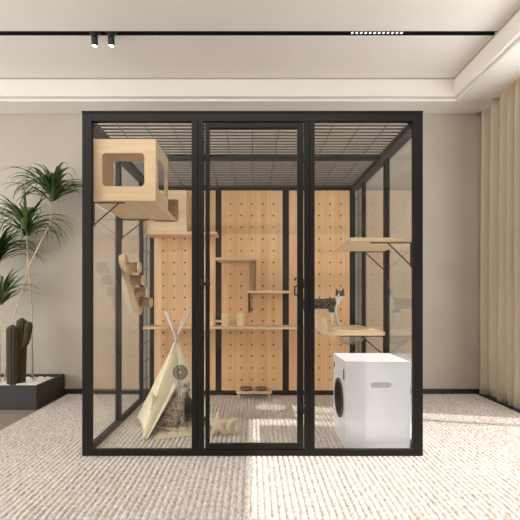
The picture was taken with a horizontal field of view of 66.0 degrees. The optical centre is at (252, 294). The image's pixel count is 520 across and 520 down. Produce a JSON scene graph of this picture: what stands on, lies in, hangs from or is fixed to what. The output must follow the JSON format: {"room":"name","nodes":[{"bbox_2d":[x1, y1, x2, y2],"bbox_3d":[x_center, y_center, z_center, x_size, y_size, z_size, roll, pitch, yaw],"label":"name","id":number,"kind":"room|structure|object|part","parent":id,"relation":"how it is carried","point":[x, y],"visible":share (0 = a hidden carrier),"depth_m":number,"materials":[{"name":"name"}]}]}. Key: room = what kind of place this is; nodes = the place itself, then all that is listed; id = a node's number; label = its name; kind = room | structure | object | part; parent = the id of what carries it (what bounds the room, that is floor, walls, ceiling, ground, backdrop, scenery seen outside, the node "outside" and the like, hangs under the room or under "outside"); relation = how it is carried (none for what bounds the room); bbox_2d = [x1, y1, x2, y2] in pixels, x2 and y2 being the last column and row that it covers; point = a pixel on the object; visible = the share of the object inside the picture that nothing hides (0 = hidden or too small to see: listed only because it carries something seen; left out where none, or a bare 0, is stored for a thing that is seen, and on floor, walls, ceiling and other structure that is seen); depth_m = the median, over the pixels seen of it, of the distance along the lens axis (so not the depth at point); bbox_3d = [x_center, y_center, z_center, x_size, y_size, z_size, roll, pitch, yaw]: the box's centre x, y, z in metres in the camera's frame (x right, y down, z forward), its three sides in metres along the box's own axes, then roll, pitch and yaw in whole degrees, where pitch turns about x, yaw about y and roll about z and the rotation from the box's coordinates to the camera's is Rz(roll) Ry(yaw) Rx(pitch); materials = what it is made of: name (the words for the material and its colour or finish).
{"room":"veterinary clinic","nodes":[
{"label":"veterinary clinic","id":0,"kind":"room"},
{"bbox_2d":[0,395,65,430],"bbox_3d":[-0.790,1.084,0.845,6.820,0.086,6.890,0,0,0],"label":"floor","id":1,"kind":"structure","parent":0,"point":[7,417],"depth_m":3.46,"materials":[{"name":"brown wood"}]},
{"bbox_2d":[0,374,64,409],"bbox_3d":[-2.527,0.931,3.893,1.145,0.220,0.545,0,0,0],"label":"trough","id":2,"kind":"object","parent":1,"relation":"on","point":[12,397],"visible":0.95,"depth_m":3.62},
{"bbox_2d":[0,225,48,264],"bbox_3d":[-2.487,0.099,3.802,0.853,1.537,0.734,0,0,0],"label":"dracaena","id":3,"kind":"object","parent":2,"relation":"in","point":[5,239],"visible":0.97,"depth_m":3.94,"materials":[{"name":"green plant"}]},
{"bbox_2d":[0,376,56,384],"bbox_3d":[-2.530,0.858,3.893,1.113,0.053,0.504,0,0,0],"label":"pebbles","id":4,"kind":"object","parent":2,"relation":"in","point":[36,380],"visible":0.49,"depth_m":3.93,"materials":[{"name":"white stone"}]},
{"bbox_2d":[6,318,32,384],"bbox_3d":[-2.226,0.550,3.809,0.185,0.656,0.193,0,0,33],"label":"cactus","id":5,"kind":"object","parent":4,"relation":"on","point":[18,337],"visible":0.97,"depth_m":3.80,"materials":[{"name":"plant"}]},
{"bbox_3d":[-2.276,0.580,3.790,0.102,0.595,0.103,0,0,0],"label":"stem","id":6,"kind":"part","parent":5,"relation":"part of","materials":[{"name":"plant"}]},
{"bbox_3d":[-2.236,0.550,3.870,0.104,0.656,0.096,0,0,0],"label":"stem","id":7,"kind":"part","parent":5,"relation":"part of","materials":[{"name":"plant"}]},
{"bbox_3d":[-2.185,0.401,3.830,0.150,0.294,0.069,0,0,0],"label":"arm","id":8,"kind":"part","parent":5,"relation":"part of"},
{"bbox_2d":[0,267,38,381],"bbox_3d":[-2.433,0.288,3.820,0.826,1.158,0.693,0,0,0],"label":"dracaena","id":9,"kind":"object","parent":4,"relation":"on","point":[5,294],"visible":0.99,"depth_m":3.86,"materials":[{"name":"green plant"}]},
{"bbox_2d":[0,191,77,379],"bbox_3d":[-2.247,-0.038,3.791,1.000,1.810,0.755,0,0,0],"label":"dracaena","id":10,"kind":"object","parent":4,"relation":"on","point":[24,216],"visible":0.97,"depth_m":3.85,"materials":[{"name":"green plant"}]},
{"bbox_2d":[0,162,81,380],"bbox_3d":[-1.980,-0.187,3.815,0.964,2.111,0.710,0,0,0],"label":"dracaena","id":11,"kind":"object","parent":4,"relation":"on","point":[52,184],"visible":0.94,"depth_m":3.87,"materials":[{"name":"green plant"}]},
{"bbox_2d":[0,394,519,519],"bbox_3d":[0.208,1.032,3.000,4.258,0.017,2.316,0,0,0],"label":"rug","id":12,"kind":"object","parent":1,"relation":"on","point":[468,468],"visible":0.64,"depth_m":2.34,"materials":[{"name":"carpet"}]},
{"bbox_2d":[136,310,213,439],"bbox_3d":[-0.603,0.575,3.160,0.586,0.904,0.522,0,0,-19],"label":"pet teepee","id":13,"kind":"object","parent":12,"relation":"on","point":[176,371],"visible":0.84,"depth_m":3.07,"materials":[{"name":"beige fabric"}]},
{"bbox_3d":[-0.744,0.695,3.124,0.287,0.658,0.503,0,0,-20],"label":"panel","id":14,"kind":"part","parent":13,"relation":"part of","materials":[{"name":"beige fabric"}]},
{"bbox_3d":[-0.653,0.696,3.282,0.575,0.660,0.248,0,0,-18],"label":"panel","id":15,"kind":"part","parent":13,"relation":"part of","materials":[{"name":"beige fabric"}]},
{"bbox_3d":[-0.517,0.697,3.000,0.544,0.661,0.330,0,0,0],"label":"panel","id":16,"kind":"part","parent":13,"relation":"part of","materials":[{"name":"beige fabric"}]},
{"bbox_2d":[152,417,211,439],"bbox_3d":[-0.550,1.007,3.100,0.440,0.034,0.420,0,0,-18],"label":"mat","id":17,"kind":"object","parent":12,"relation":"on","point":[179,431],"visible":0.37,"depth_m":2.95,"materials":[{"name":"beige fabric"}]},
{"bbox_2d":[156,382,189,429],"bbox_3d":[-0.605,0.830,3.013,0.221,0.334,0.207,0,0,29],"label":"cat","id":18,"kind":"object","parent":17,"relation":"on","point":[174,410],"visible":0.84,"depth_m":3.00},
{"bbox_2d":[210,412,228,435],"bbox_3d":[-0.255,0.950,2.957,0.181,0.150,0.109,0,0,0],"label":"cushion","id":19,"kind":"object","parent":12,"relation":"on","point":[218,424],"visible":0.9,"depth_m":2.93,"materials":[{"name":"beige fabric"}]},
{"bbox_2d":[227,417,239,434],"bbox_3d":[-0.139,0.959,2.925,0.102,0.133,0.063,0,0,0],"label":"cushion","id":20,"kind":"object","parent":12,"relation":"on","point":[231,429],"visible":1,"depth_m":2.90,"materials":[{"name":"beige fabric"}]},
{"bbox_2d":[82,111,422,455],"bbox_3d":[0.000,-0.073,3.349,2.174,2.200,1.632,0,0,0],"label":"enclosure","id":21,"kind":"object","parent":12,"relation":"on","point":[291,231],"visible":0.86,"depth_m":3.10,"materials":[{"name":"black metal"}]},
{"bbox_3d":[-1.057,-0.073,2.567,0.060,2.200,0.035,0,0,0],"label":"corner post","id":22,"kind":"part","parent":21,"relation":"part of","materials":[{"name":"black metal"}]},
{"bbox_3d":[-1.069,-0.028,3.190,0.037,2.110,0.050,0,0,0],"label":"post","id":23,"kind":"part","parent":21,"relation":"part of","materials":[{"name":"black metal"}]},
{"bbox_3d":[-1.048,-1.095,3.348,0.077,0.045,1.525,0,0,0],"label":"roof rail","id":24,"kind":"part","parent":21,"relation":"part of","materials":[{"name":"black metal"}]},
{"bbox_3d":[-1.069,1.008,3.375,0.037,0.038,1.580,0,0,0],"label":"rail","id":25,"kind":"part","parent":21,"relation":"part of","materials":[{"name":"black metal"}]},
{"bbox_2d":[93,139,174,238],"bbox_3d":[-0.846,-0.734,2.935,0.432,0.561,0.670,0,0,0],"label":"house","id":26,"kind":"structure","parent":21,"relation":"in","point":[145,202],"depth_m":2.60,"materials":[{"name":"brown wood"}]},
{"bbox_3d":[-1.044,-0.814,2.800,0.016,0.369,0.369,0,0,0],"label":"panel","id":27,"kind":"part","parent":26,"relation":"part of","materials":[{"name":"brown wood"}]},
{"bbox_3d":[-0.841,-0.814,2.608,0.422,0.401,0.016,0,0,0],"label":"panel","id":28,"kind":"part","parent":26,"relation":"part of","materials":[{"name":"brown wood"}]},
{"bbox_3d":[-0.841,-0.621,2.943,0.422,0.016,0.654,0,0,0],"label":"panel","id":29,"kind":"part","parent":26,"relation":"part of","materials":[{"name":"brown wood"}]},
{"bbox_3d":[-0.841,-1.006,2.800,0.422,0.016,0.369,0,0,0],"label":"panel","id":30,"kind":"part","parent":26,"relation":"part of","materials":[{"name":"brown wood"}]},
{"bbox_3d":[-0.638,-0.814,2.800,0.016,0.369,0.369,0,0,0],"label":"panel","id":31,"kind":"part","parent":26,"relation":"part of","materials":[{"name":"brown wood"}]},
{"bbox_2d":[119,254,152,314],"bbox_3d":[-0.968,-0.073,3.370,0.155,0.495,0.504,0,0,0],"label":"steps","id":32,"kind":"structure","parent":21,"relation":"attached to","point":[128,268],"depth_m":3.29,"materials":[{"name":"brown wood"}]},
{"bbox_3d":[-1.069,-0.028,3.840,0.037,2.110,0.030,0,0,0],"label":"post","id":33,"kind":"part","parent":21,"relation":"part of","materials":[{"name":"black metal"}]},
{"bbox_3d":[-1.029,-0.053,4.138,0.058,2.160,0.055,0,0,0],"label":"corner post","id":34,"kind":"part","parent":21,"relation":"part of","materials":[{"name":"black metal"}]},
{"bbox_2d":[144,232,218,237],"bbox_3d":[-0.695,-0.599,3.982,0.700,0.028,0.245,0,0,0],"label":"wall shelf","id":35,"kind":"object","parent":21,"relation":"attached to","point":[149,234],"visible":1,"depth_m":3.87,"materials":[{"name":"brown wood"}]},
{"bbox_2d":[144,190,189,231],"bbox_3d":[-0.843,-0.814,3.985,0.405,0.401,0.230,0,0,0],"label":"cube","id":36,"kind":"object","parent":35,"relation":"on","point":[183,224],"visible":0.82,"depth_m":3.87,"materials":[{"name":"brown wood"}]},
{"bbox_3d":[-0.648,-0.814,3.993,0.016,0.369,0.214,0,0,0],"label":"panel","id":37,"kind":"part","parent":36,"relation":"part of","materials":[{"name":"brown wood"}]},
{"bbox_3d":[-0.349,-0.047,4.140,0.062,2.052,0.050,0,0,0],"label":"post","id":38,"kind":"part","parent":21,"relation":"part of","materials":[{"name":"black metal"}]},
{"bbox_2d":[143,325,303,328],"bbox_3d":[-0.242,0.316,3.953,1.605,0.018,0.305,0,0,0],"label":"wall shelf","id":39,"kind":"object","parent":21,"relation":"attached to","point":[149,326],"visible":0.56,"depth_m":3.80,"materials":[{"name":"brown wood"}]},
{"bbox_2d":[210,313,243,325],"bbox_3d":[-0.269,0.241,3.966,0.361,0.132,0.052,0,0,0],"label":"wooden toy","id":40,"kind":"object","parent":39,"relation":"on","point":[224,321],"visible":0.8,"depth_m":3.94,"materials":[{"name":"brown wood"}]},
{"bbox_3d":[-0.415,0.241,3.953,0.068,0.132,0.025,0,0,0],"label":"plate","id":41,"kind":"part","parent":40,"relation":"part of","materials":[{"name":"brown wood"}]},
{"bbox_3d":[-0.272,0.241,3.953,0.068,0.132,0.025,0,0,0],"label":"plate","id":42,"kind":"part","parent":40,"relation":"part of","materials":[{"name":"brown wood"}]},
{"bbox_3d":[-0.285,0.262,3.980,0.310,0.024,0.024,0,0,0],"label":"rod","id":43,"kind":"part","parent":40,"relation":"part of","materials":[{"name":"brown wood"}]},
{"bbox_3d":[-0.122,0.241,3.953,0.068,0.132,0.025,0,0,0],"label":"plate","id":44,"kind":"part","parent":40,"relation":"part of","materials":[{"name":"brown wood"}]},
{"bbox_2d":[215,257,255,262],"bbox_3d":[-0.158,-0.345,3.953,0.391,0.026,0.305,0,0,0],"label":"wall shelf","id":45,"kind":"object","parent":21,"relation":"attached to","point":[218,259],"visible":0.96,"depth_m":3.80,"materials":[{"name":"brown wood"}]},
{"bbox_3d":[0.000,-1.167,2.547,2.174,0.013,0.005,0,0,0],"label":"rail","id":46,"kind":"part","parent":21,"relation":"part of","materials":[{"name":"black metal"}]},
{"bbox_3d":[0.000,-1.141,2.567,2.054,0.065,0.035,0,0,0],"label":"rail","id":47,"kind":"part","parent":21,"relation":"part of","materials":[{"name":"black metal"}]},
{"bbox_3d":[0.000,1.008,2.567,2.054,0.038,0.035,0,0,0],"label":"rail","id":48,"kind":"part","parent":21,"relation":"part of","materials":[{"name":"black metal"}]},
{"bbox_3d":[0.000,-1.095,3.197,2.020,0.045,0.045,0,0,0],"label":"roof cross rail","id":49,"kind":"part","parent":21,"relation":"part of","materials":[{"name":"black metal"}]},
{"bbox_3d":[0.012,-0.059,2.567,0.626,2.081,0.031,0,0,0],"label":"door","id":50,"kind":"part","parent":21,"relation":"part of","materials":[{"name":"clear glass"}]},
{"bbox_3d":[0.000,-1.103,4.138,2.020,0.060,0.055,0,0,0],"label":"roof rail","id":51,"kind":"part","parent":21,"relation":"part of","materials":[{"name":"black metal"}]},
{"bbox_2d":[247,291,289,312],"bbox_3d":[0.156,0.070,3.963,0.412,0.223,0.287,0,0,0],"label":"wall shelf","id":52,"kind":"object","parent":21,"relation":"attached to","point":[248,292],"visible":1,"depth_m":3.82,"materials":[{"name":"brown wood"}]},
{"bbox_2d":[249,262,255,290],"bbox_3d":[0.000,-0.186,3.980,0.075,0.288,0.075,0,0,0],"label":"post","id":53,"kind":"object","parent":52,"relation":"on","point":[252,265],"visible":1,"depth_m":3.95,"materials":[{"name":"wood"}]},
{"bbox_3d":[0.000,1.003,4.135,2.020,0.048,0.060,0,0,0],"label":"rail","id":54,"kind":"part","parent":21,"relation":"part of","materials":[{"name":"black metal"}]},
{"bbox_3d":[0.342,-0.047,4.140,0.067,2.052,0.050,0,0,0],"label":"post","id":55,"kind":"part","parent":21,"relation":"part of","materials":[{"name":"black metal"}]},
{"bbox_3d":[0.279,-0.053,2.602,0.012,0.121,0.032,0,0,-16],"label":"door handle","id":56,"kind":"part","parent":21,"relation":"part of","materials":[{"name":"black metal"}]},
{"bbox_2d":[315,314,384,352],"bbox_3d":[0.818,0.337,3.535,0.469,0.310,0.730,0,0,0],"label":"platform","id":57,"kind":"object","parent":21,"relation":"attached to","point":[321,323],"visible":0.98,"depth_m":3.30,"materials":[{"name":"brown wood"}]},
{"bbox_2d":[303,288,343,325],"bbox_3d":[0.657,0.118,3.865,0.442,0.370,0.180,0,0,0],"label":"cat","id":58,"kind":"object","parent":57,"relation":"on","point":[327,304],"visible":0.56,"depth_m":3.80},
{"bbox_3d":[0.824,0.316,3.179,0.452,0.010,0.018,0,0,0],"label":"rail","id":59,"kind":"part","parent":57,"relation":"part of","materials":[{"name":"brown wood"}]},
{"bbox_3d":[1.029,-0.053,4.138,0.058,2.160,0.055,0,0,0],"label":"corner post","id":60,"kind":"part","parent":21,"relation":"part of","materials":[{"name":"black metal"}]},
{"bbox_3d":[1.069,-0.028,3.840,0.037,2.110,0.030,0,0,0],"label":"post","id":61,"kind":"part","parent":21,"relation":"part of","materials":[{"name":"black metal"}]},
{"bbox_2d":[331,238,411,269],"bbox_3d":[0.850,-0.279,2.915,0.426,0.191,0.630,0,0,0],"label":"wall shelf","id":62,"kind":"object","parent":21,"relation":"attached to","point":[364,245],"visible":0.87,"depth_m":2.76,"materials":[{"name":"brown wood"}]},
{"bbox_3d":[1.048,-1.095,3.348,0.077,0.045,1.525,0,0,0],"label":"roof rail","id":63,"kind":"part","parent":21,"relation":"part of","materials":[{"name":"black metal"}]},
{"bbox_3d":[1.069,-0.028,3.190,0.037,2.110,0.050,0,0,0],"label":"post","id":64,"kind":"part","parent":21,"relation":"part of","materials":[{"name":"black metal"}]},
{"bbox_3d":[1.057,-0.073,2.567,0.060,2.200,0.035,0,0,0],"label":"corner post","id":65,"kind":"part","parent":21,"relation":"part of","materials":[{"name":"black metal"}]},
{"bbox_2d":[236,389,271,398],"bbox_3d":[0.015,0.988,3.993,0.360,0.078,0.125,0,0,0],"label":"stand","id":66,"kind":"object","parent":12,"relation":"on","point":[238,391],"visible":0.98,"depth_m":3.93,"materials":[{"name":"wood"}]},
{"bbox_2d":[240,386,251,390],"bbox_3d":[-0.062,0.935,3.990,0.124,0.027,0.124,0,0,0],"label":"pet bowl","id":67,"kind":"object","parent":66,"relation":"on","point":[243,388],"visible":1,"depth_m":3.99,"materials":[{"name":"brown ceramic"}]},
{"bbox_2d":[255,386,267,390],"bbox_3d":[0.088,0.935,3.990,0.124,0.027,0.124,0,0,0],"label":"pet bowl","id":68,"kind":"object","parent":66,"relation":"on","point":[258,388],"visible":1,"depth_m":3.98,"materials":[{"name":"brown ceramic"}]},
{"bbox_2d":[334,353,409,447],"bbox_3d":[0.828,0.735,2.850,0.437,0.585,0.392,0,0,0],"label":"box","id":69,"kind":"object","parent":12,"relation":"on","point":[372,390],"visible":0.99,"depth_m":2.65,"materials":[{"name":"white plastic"}]},
{"bbox_3d":[0.832,0.446,2.850,0.428,0.008,0.392,0,0,0],"label":"lid","id":70,"kind":"part","parent":69,"relation":"part of","materials":[{"name":"white plastic"}]},
{"bbox_2d":[0,114,481,388],"bbox_3d":[-0.790,-0.579,4.250,6.820,3.239,0.120,0,0,0],"label":"wall","id":71,"kind":"structure","parent":0,"point":[451,142],"depth_m":4.19,"materials":[{"name":"paint"}]},
{"bbox_2d":[0,7,519,113],"bbox_3d":[-0.790,-1.998,0.795,6.820,0.200,6.790,0,0,0],"label":"trim","id":72,"kind":"structure","parent":71,"relation":"attached to","point":[496,67],"depth_m":3.87,"materials":[{"name":"paint"}]},
{"bbox_2d":[65,389,479,394],"bbox_3d":[-0.900,1.012,4.181,6.600,0.059,0.018,0,0,0],"label":"baseboard","id":73,"kind":"structure","parent":71,"relation":"attached to","point":[67,391],"depth_m":4.17,"materials":[{"name":"black"}]},
{"bbox_2d":[478,393,519,412],"bbox_3d":[2.486,1.032,0.786,0.268,0.018,6.772,0,0,0],"label":"trim","id":74,"kind":"structure","parent":71,"relation":"attached to","point":[504,403],"depth_m":3.83,"materials":[{"name":"black"}]},
{"bbox_2d":[479,78,519,408],"bbox_3d":[2.418,-0.496,3.728,0.159,3.043,0.868,0,0,0],"label":"curtain","id":75,"kind":"object","parent":71,"relation":"hanging from","point":[500,143],"visible":0.96,"depth_m":3.83,"materials":[{"name":"beige fabric"}]},
{"bbox_2d":[0,0,519,77],"bbox_3d":[-0.790,-2.148,0.845,6.820,0.100,6.890,0,0,0],"label":"ceiling","id":76,"kind":"structure","parent":0,"point":[20,56],"depth_m":3.28,"materials":[{"name":"paint"}]},
{"bbox_2d":[0,31,496,35],"bbox_3d":[-1.123,-2.119,3.204,6.153,0.049,0.047,0,0,0],"label":"ceiling track","id":77,"kind":"object","parent":76,"relation":"attached to","point":[2,33],"visible":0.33,"depth_m":3.22,"materials":[{"name":"black metal"}]},
{"bbox_2d":[88,32,100,47],"bbox_3d":[-1.263,-2.059,3.200,0.090,0.138,0.050,0,0,0],"label":"track spotlight","id":78,"kind":"object","parent":77,"relation":"attached to","point":[94,35],"visible":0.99,"depth_m":3.18,"materials":[{"name":"black metal"}]},
{"bbox_2d":[105,32,117,47],"bbox_3d":[-1.130,-2.059,3.200,0.090,0.138,0.050,0,0,0],"label":"track spotlight","id":79,"kind":"object","parent":77,"relation":"attached to","point":[111,35],"visible":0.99,"depth_m":3.18,"materials":[{"name":"black metal"}]},
{"bbox_2d":[349,32,403,33],"bbox_3d":[0.999,-2.113,3.204,0.437,0.030,0.037,0,0,0],"label":"linear light","id":80,"kind":"object","parent":77,"relation":"attached to","point":[349,32],"visible":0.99,"depth_m":3.21,"materials":[{"name":"white plastic"}]}
]}

